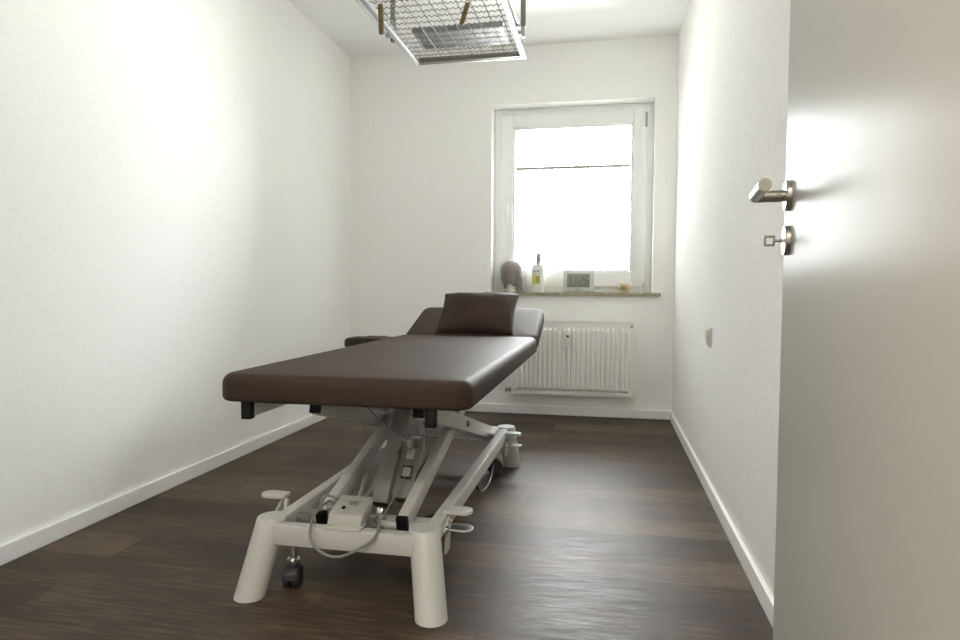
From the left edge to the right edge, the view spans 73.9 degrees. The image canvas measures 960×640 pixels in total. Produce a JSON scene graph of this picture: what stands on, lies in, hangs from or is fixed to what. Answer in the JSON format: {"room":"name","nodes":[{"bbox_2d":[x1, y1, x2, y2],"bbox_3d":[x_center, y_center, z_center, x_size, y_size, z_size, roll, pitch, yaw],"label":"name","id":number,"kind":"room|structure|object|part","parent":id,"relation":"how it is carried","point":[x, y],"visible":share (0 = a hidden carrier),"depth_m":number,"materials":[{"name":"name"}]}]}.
{"room":"examination room","nodes":[
{"label":"examination room","id":0,"kind":"room"},
{"bbox_2d":[0,0,350,544],"bbox_3d":[-1.519,-0.499,1.889,0.100,2.500,6.159,1,3,11],"label":"wall","id":1,"kind":"structure","parent":0,"point":[175,175],"depth_m":2.59,"materials":[{"name":"paint"}]},
{"bbox_2d":[0,414,326,565],"bbox_3d":[-1.327,0.688,2.660,0.014,0.060,4.079,1,3,11],"label":"baseboard","id":2,"kind":"structure","parent":1,"relation":"attached to","point":[16,548],"depth_m":2.49,"materials":[{"name":"white wood"}]},
{"bbox_2d":[0,408,772,639],"bbox_3d":[-0.009,0.815,1.599,3.212,0.080,6.259,1,3,11],"label":"floor","id":3,"kind":"structure","parent":0,"point":[605,528],"depth_m":2.01,"materials":[{"name":"brown wood"}]},
{"bbox_2d":[222,307,543,627],"bbox_3d":[-0.312,0.348,2.666,0.978,0.750,2.046,1,3,11],"label":"table","id":4,"kind":"object","parent":3,"relation":"on","point":[439,377],"visible":0.98,"depth_m":1.84,"materials":[{"name":"brown leather"}]},
{"bbox_3d":[-0.481,0.206,2.488,0.030,0.044,1.528,1,3,11],"label":"pad frame rail","id":5,"kind":"part","parent":4,"relation":"part of","materials":[{"name":"white metal"}]},
{"bbox_3d":[-0.362,0.600,1.752,0.456,0.056,0.040,1,3,11],"label":"cross rail","id":6,"kind":"part","parent":4,"relation":"part of","materials":[{"name":"white metal"}]},
{"bbox_3d":[-0.372,0.567,1.760,0.104,0.008,0.055,1,3,11],"label":"mounting plate","id":7,"kind":"part","parent":4,"relation":"part of","materials":[{"name":"white metal"}]},
{"bbox_3d":[-0.448,0.557,2.471,0.036,0.050,1.300,1,3,11],"label":"rail","id":8,"kind":"part","parent":4,"relation":"part of","materials":[{"name":"white metal"}]},
{"bbox_3d":[-0.339,0.380,2.485,0.032,0.395,1.267,1,3,11],"label":"scissor arm","id":9,"kind":"part","parent":4,"relation":"part of"},
{"bbox_3d":[-0.424,0.621,2.466,0.059,0.092,0.231,1,3,11],"label":"foot lever","id":10,"kind":"part","parent":4,"relation":"part of","materials":[{"name":"white metal"}]},
{"bbox_3d":[-0.381,0.385,2.465,0.030,0.363,1.133,1,3,11],"label":"scissor arm","id":11,"kind":"part","parent":4,"relation":"part of"},
{"bbox_2d":[222,334,536,410],"bbox_3d":[-0.214,0.149,2.439,0.703,0.080,1.615,1,3,11],"label":"cushion","id":12,"kind":"object","parent":4,"relation":"on","point":[427,372],"depth_m":1.73,"materials":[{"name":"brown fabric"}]},
{"bbox_3d":[-0.314,0.588,2.033,0.050,0.032,0.045,1,3,16],"label":"plate","id":13,"kind":"part","parent":4,"relation":"part of","materials":[{"name":"black plastic"}]},
{"bbox_2d":[401,465,412,478],"bbox_3d":[-0.236,0.492,2.062,0.036,0.039,0.027,1,3,16],"label":"label","id":14,"kind":"object","parent":4,"relation":"attached to","point":[406,470],"depth_m":2.05,"materials":[{"name":"plastic"}]},
{"bbox_3d":[-0.306,0.563,3.045,0.044,0.015,0.044,1,3,11],"label":"caster plate","id":15,"kind":"part","parent":4,"relation":"part of","materials":[{"name":"white metal"}]},
{"bbox_3d":[-0.098,0.383,2.437,0.032,0.395,1.267,1,3,11],"label":"scissor arm","id":16,"kind":"part","parent":4,"relation":"part of"},
{"bbox_3d":[0.024,0.214,2.389,0.030,0.044,1.528,1,3,11],"label":"pad frame rail","id":17,"kind":"part","parent":4,"relation":"part of","materials":[{"name":"white metal"}]},
{"bbox_3d":[-0.163,0.533,2.913,0.370,0.025,0.012,1,3,11],"label":"link rod","id":18,"kind":"part","parent":4,"relation":"part of","materials":[{"name":"white metal"}]},
{"bbox_3d":[-0.067,0.389,2.403,0.030,0.363,1.133,1,3,11],"label":"scissor arm","id":19,"kind":"part","parent":4,"relation":"part of"},
{"bbox_3d":[-0.010,0.564,2.385,0.036,0.050,1.300,1,3,11],"label":"rail","id":20,"kind":"part","parent":4,"relation":"part of","materials":[{"name":"white metal"}]},
{"bbox_2d":[406,307,543,346],"bbox_3d":[-0.017,0.041,3.424,0.693,0.203,0.419,1,3,11],"label":"cushion","id":21,"kind":"object","parent":4,"relation":"on","point":[527,322],"depth_m":3.36,"materials":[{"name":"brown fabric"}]},
{"bbox_3d":[-0.097,0.538,3.095,0.456,0.056,0.040,1,3,11],"label":"cross rail","id":22,"kind":"part","parent":4,"relation":"part of","materials":[{"name":"white metal"}]},
{"bbox_2d":[435,292,519,334],"bbox_3d":[-0.013,-0.034,3.327,0.417,0.220,0.220,1,3,11],"label":"pillow","id":23,"kind":"object","parent":4,"relation":"on","point":[481,313],"visible":0.94,"depth_m":3.26,"materials":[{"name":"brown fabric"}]},
{"bbox_3d":[0.024,0.627,2.585,0.021,0.104,0.427,1,3,11],"label":"foot lever","id":24,"kind":"part","parent":4,"relation":"part of","materials":[{"name":"silver metal"}]},
{"bbox_3d":[0.032,0.511,2.930,0.090,0.008,0.150,1,3,11],"label":"gusset plate","id":25,"kind":"part","parent":4,"relation":"part of","materials":[{"name":"white metal"}]},
{"bbox_2d":[288,0,688,56],"bbox_3d":[0.006,-1.772,1.479,3.212,0.100,6.259,1,3,11],"label":"ceiling","id":26,"kind":"structure","parent":0,"point":[346,23],"depth_m":3.90,"materials":[{"name":"white paint"}]},
{"bbox_2d":[356,0,525,65],"bbox_3d":[-0.241,-1.509,2.257,0.636,0.502,1.965,1,3,11],"label":"grid","id":27,"kind":"object","parent":26,"relation":"hanging from","point":[490,33],"visible":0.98,"depth_m":2.95,"materials":[{"name":"silver metal"}]},
{"bbox_3d":[-0.571,-1.276,2.185,0.024,0.018,1.575,1,3,11],"label":"hook rod","id":28,"kind":"part","parent":27,"relation":"part of","materials":[{"name":"silver metal"}]},
{"bbox_2d":[378,0,383,34],"bbox_3d":[-0.364,-1.169,2.368,0.027,0.219,0.020,1,3,11],"label":"toggle","id":29,"kind":"object","parent":27,"relation":"hanging from","point":[380,6],"visible":1,"depth_m":2.36,"materials":[{"name":"brown wood"}]},
{"bbox_3d":[-0.511,-1.280,2.321,0.024,0.032,1.965,1,3,11],"label":"rail","id":30,"kind":"part","parent":27,"relation":"part of","materials":[{"name":"silver metal"}]},
{"bbox_3d":[-0.404,-1.546,2.968,0.022,0.496,0.022,1,3,11],"label":"hanging post","id":31,"kind":"part","parent":27,"relation":"part of","materials":[{"name":"grey metal"}]},
{"bbox_2d":[459,0,469,24],"bbox_3d":[-0.056,-1.225,2.513,0.064,0.116,0.019,3,4,45],"label":"toggle","id":32,"kind":"object","parent":27,"relation":"hanging from","point":[467,4],"visible":1,"depth_m":2.51,"materials":[{"name":"brown wood"}]},
{"bbox_3d":[-0.052,-1.320,3.222,0.535,0.034,0.012,1,3,11],"label":"rail","id":33,"kind":"part","parent":27,"relation":"part of","materials":[{"name":"silver metal"}]},
{"bbox_3d":[0.029,-1.272,2.214,0.024,0.032,1.965,1,3,11],"label":"rail","id":34,"kind":"part","parent":27,"relation":"part of","materials":[{"name":"silver metal"}]},
{"bbox_3d":[0.014,-1.267,2.070,0.024,0.018,1.575,1,3,11],"label":"hook rod","id":35,"kind":"part","parent":27,"relation":"part of","materials":[{"name":"silver metal"}]},
{"bbox_3d":[0.198,-1.559,2.890,0.022,0.455,0.022,1,3,11],"label":"hanging post","id":36,"kind":"part","parent":27,"relation":"part of","materials":[{"name":"grey metal"}]},
{"bbox_2d":[350,35,678,410],"bbox_3d":[0.201,-0.612,4.533,2.250,2.500,0.300,1,3,11],"label":"wall","id":37,"kind":"structure","parent":0,"point":[422,137],"depth_m":4.42,"materials":[{"name":"paint"}]},
{"bbox_2d":[466,403,669,419],"bbox_3d":[0.164,0.614,4.436,2.222,0.060,0.014,1,3,11],"label":"baseboard","id":38,"kind":"structure","parent":37,"relation":"attached to","point":[479,407],"depth_m":4.34,"materials":[{"name":"white wood"}]},
{"bbox_2d":[505,320,633,397],"bbox_3d":[0.589,0.253,4.262,0.847,0.498,0.159,1,3,11],"label":"radiator","id":39,"kind":"object","parent":37,"relation":"attached to","point":[571,357],"visible":0.8,"depth_m":4.22,"materials":[{"name":"white metal"}]},
{"bbox_2d":[544,320,633,322],"bbox_3d":[0.614,0.008,4.251,0.797,0.007,0.069,1,3,11],"label":"grille","id":40,"kind":"object","parent":39,"relation":"attached to","point":[545,321],"depth_m":4.22,"materials":[{"name":"white metal"}]},
{"bbox_2d":[484,292,660,295],"bbox_3d":[0.620,-0.178,4.367,1.178,0.022,0.153,1,3,11],"label":"windowsill","id":41,"kind":"structure","parent":37,"relation":"attached to","point":[520,293],"depth_m":4.28,"materials":[{"name":"stone"}]},
{"bbox_2d":[506,284,516,291],"bbox_3d":[0.220,-0.298,4.436,0.092,0.205,0.092,1,3,11],"label":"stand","id":42,"kind":"object","parent":41,"relation":"on","point":[509,288],"visible":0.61,"depth_m":4.41,"materials":[{"name":"white ceramic"}]},
{"bbox_2d":[500,260,522,289],"bbox_3d":[0.220,-0.311,4.435,0.162,0.207,0.128,1,3,11],"label":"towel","id":43,"kind":"object","parent":42,"relation":"on","point":[511,272],"visible":0.98,"depth_m":4.38,"materials":[{"name":"grey fabric"}]},
{"bbox_2d":[531,253,543,291],"bbox_3d":[0.397,-0.325,4.383,0.084,0.266,0.051,1,3,11],"label":"bottle","id":44,"kind":"object","parent":41,"relation":"on","point":[537,285],"visible":0.97,"depth_m":4.36,"materials":[{"name":"white plastic"}]},
{"bbox_3d":[0.383,-0.276,4.365,0.054,0.060,0.003,1,3,11],"label":"label panel","id":45,"kind":"part","parent":44,"relation":"part of","materials":[{"name":"yellow paper"}]},
{"bbox_3d":[0.387,-0.336,4.361,0.062,0.040,0.003,1,3,11],"label":"label panel","id":46,"kind":"part","parent":44,"relation":"part of","materials":[{"name":"white paper"}]},
{"bbox_2d":[563,270,593,291],"bbox_3d":[0.672,-0.264,4.340,0.206,0.152,0.067,1,3,11],"label":"digital clock","id":47,"kind":"object","parent":41,"relation":"on","point":[573,280],"visible":1,"depth_m":4.32,"materials":[{"name":"white plastic"}]},
{"bbox_2d":[619,283,628,292],"bbox_3d":[0.963,-0.214,4.268,0.068,0.062,0.068,1,3,11],"label":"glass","id":48,"kind":"object","parent":41,"relation":"on","point":[623,287],"visible":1,"depth_m":4.24,"materials":[{"name":"beige"}]},
{"bbox_2d":[494,102,654,292],"bbox_3d":[0.634,-0.829,4.411,1.084,1.274,0.132,1,3,11],"label":"window","id":49,"kind":"structure","parent":37,"relation":"in","point":[637,116],"depth_m":4.37,"materials":[{"name":"white plastic"}]},
{"bbox_3d":[0.183,-0.741,4.459,0.028,0.145,0.044,1,3,11],"label":"handle","id":50,"kind":"part","parent":49,"relation":"part of","materials":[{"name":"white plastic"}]},
{"bbox_2d":[516,151,629,170],"bbox_3d":[0.633,-0.829,4.408,0.780,0.995,0.018,1,3,11],"label":"blind","id":51,"kind":"object","parent":49,"relation":"attached to","point":[628,164],"visible":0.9,"depth_m":4.38,"materials":[{"name":"fabric"}]},
{"bbox_3d":[0.634,-1.051,4.398,0.780,0.021,0.018,1,3,11],"label":"rail","id":52,"kind":"part","parent":51,"relation":"part of","materials":[{"name":"grey plastic"}]},
{"bbox_2d":[672,0,790,596],"bbox_3d":[0.969,-0.504,2.305,0.120,2.500,4.379,1,3,11],"label":"wall","id":53,"kind":"structure","parent":0,"point":[733,73],"depth_m":2.25,"materials":[{"name":"paint"}]},
{"bbox_2d":[705,327,711,346],"bbox_3d":[0.971,0.073,2.720,0.020,0.082,0.082,1,3,11],"label":"light switch","id":54,"kind":"object","parent":53,"relation":"attached to","point":[708,333],"visible":1,"depth_m":2.69,"materials":[{"name":"beige plastic"}]},
{"bbox_2d":[670,411,773,627],"bbox_3d":[0.867,0.721,2.228,0.014,0.060,4.079,1,3,11],"label":"baseboard","id":55,"kind":"structure","parent":53,"relation":"attached to","point":[765,597],"depth_m":2.12,"materials":[{"name":"white wood"}]},
{"bbox_2d":[749,0,959,639],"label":"door","id":56,"kind":"structure","parent":53,"relation":"in","point":[867,543],"depth_m":0.59,"materials":[{"name":"grey laminate"}]},
{"bbox_3d":[0.451,-0.199,0.985,0.057,0.019,0.138,1,3,17],"label":"lever","id":57,"kind":"part","parent":56,"relation":"part of","materials":[{"name":"silver metal"}]},
{"bbox_2d":[763,235,782,245],"bbox_3d":[0.478,-0.129,1.041,0.029,0.018,0.008,1,3,11],"label":"key","id":58,"kind":"object","parent":56,"relation":"attached to","point":[780,240],"visible":1,"depth_m":1.04,"materials":[{"name":"silver metal"}]},
{"bbox_3d":[0.497,-0.129,1.036,0.009,0.048,0.048,1,3,17],"label":"key plate","id":59,"kind":"part","parent":56,"relation":"part of","materials":[{"name":"silver metal"}]},
{"bbox_3d":[0.497,-0.201,1.033,0.009,0.049,0.049,1,3,17],"label":"handle","id":60,"kind":"part","parent":56,"relation":"part of","materials":[{"name":"silver metal"}]}
]}

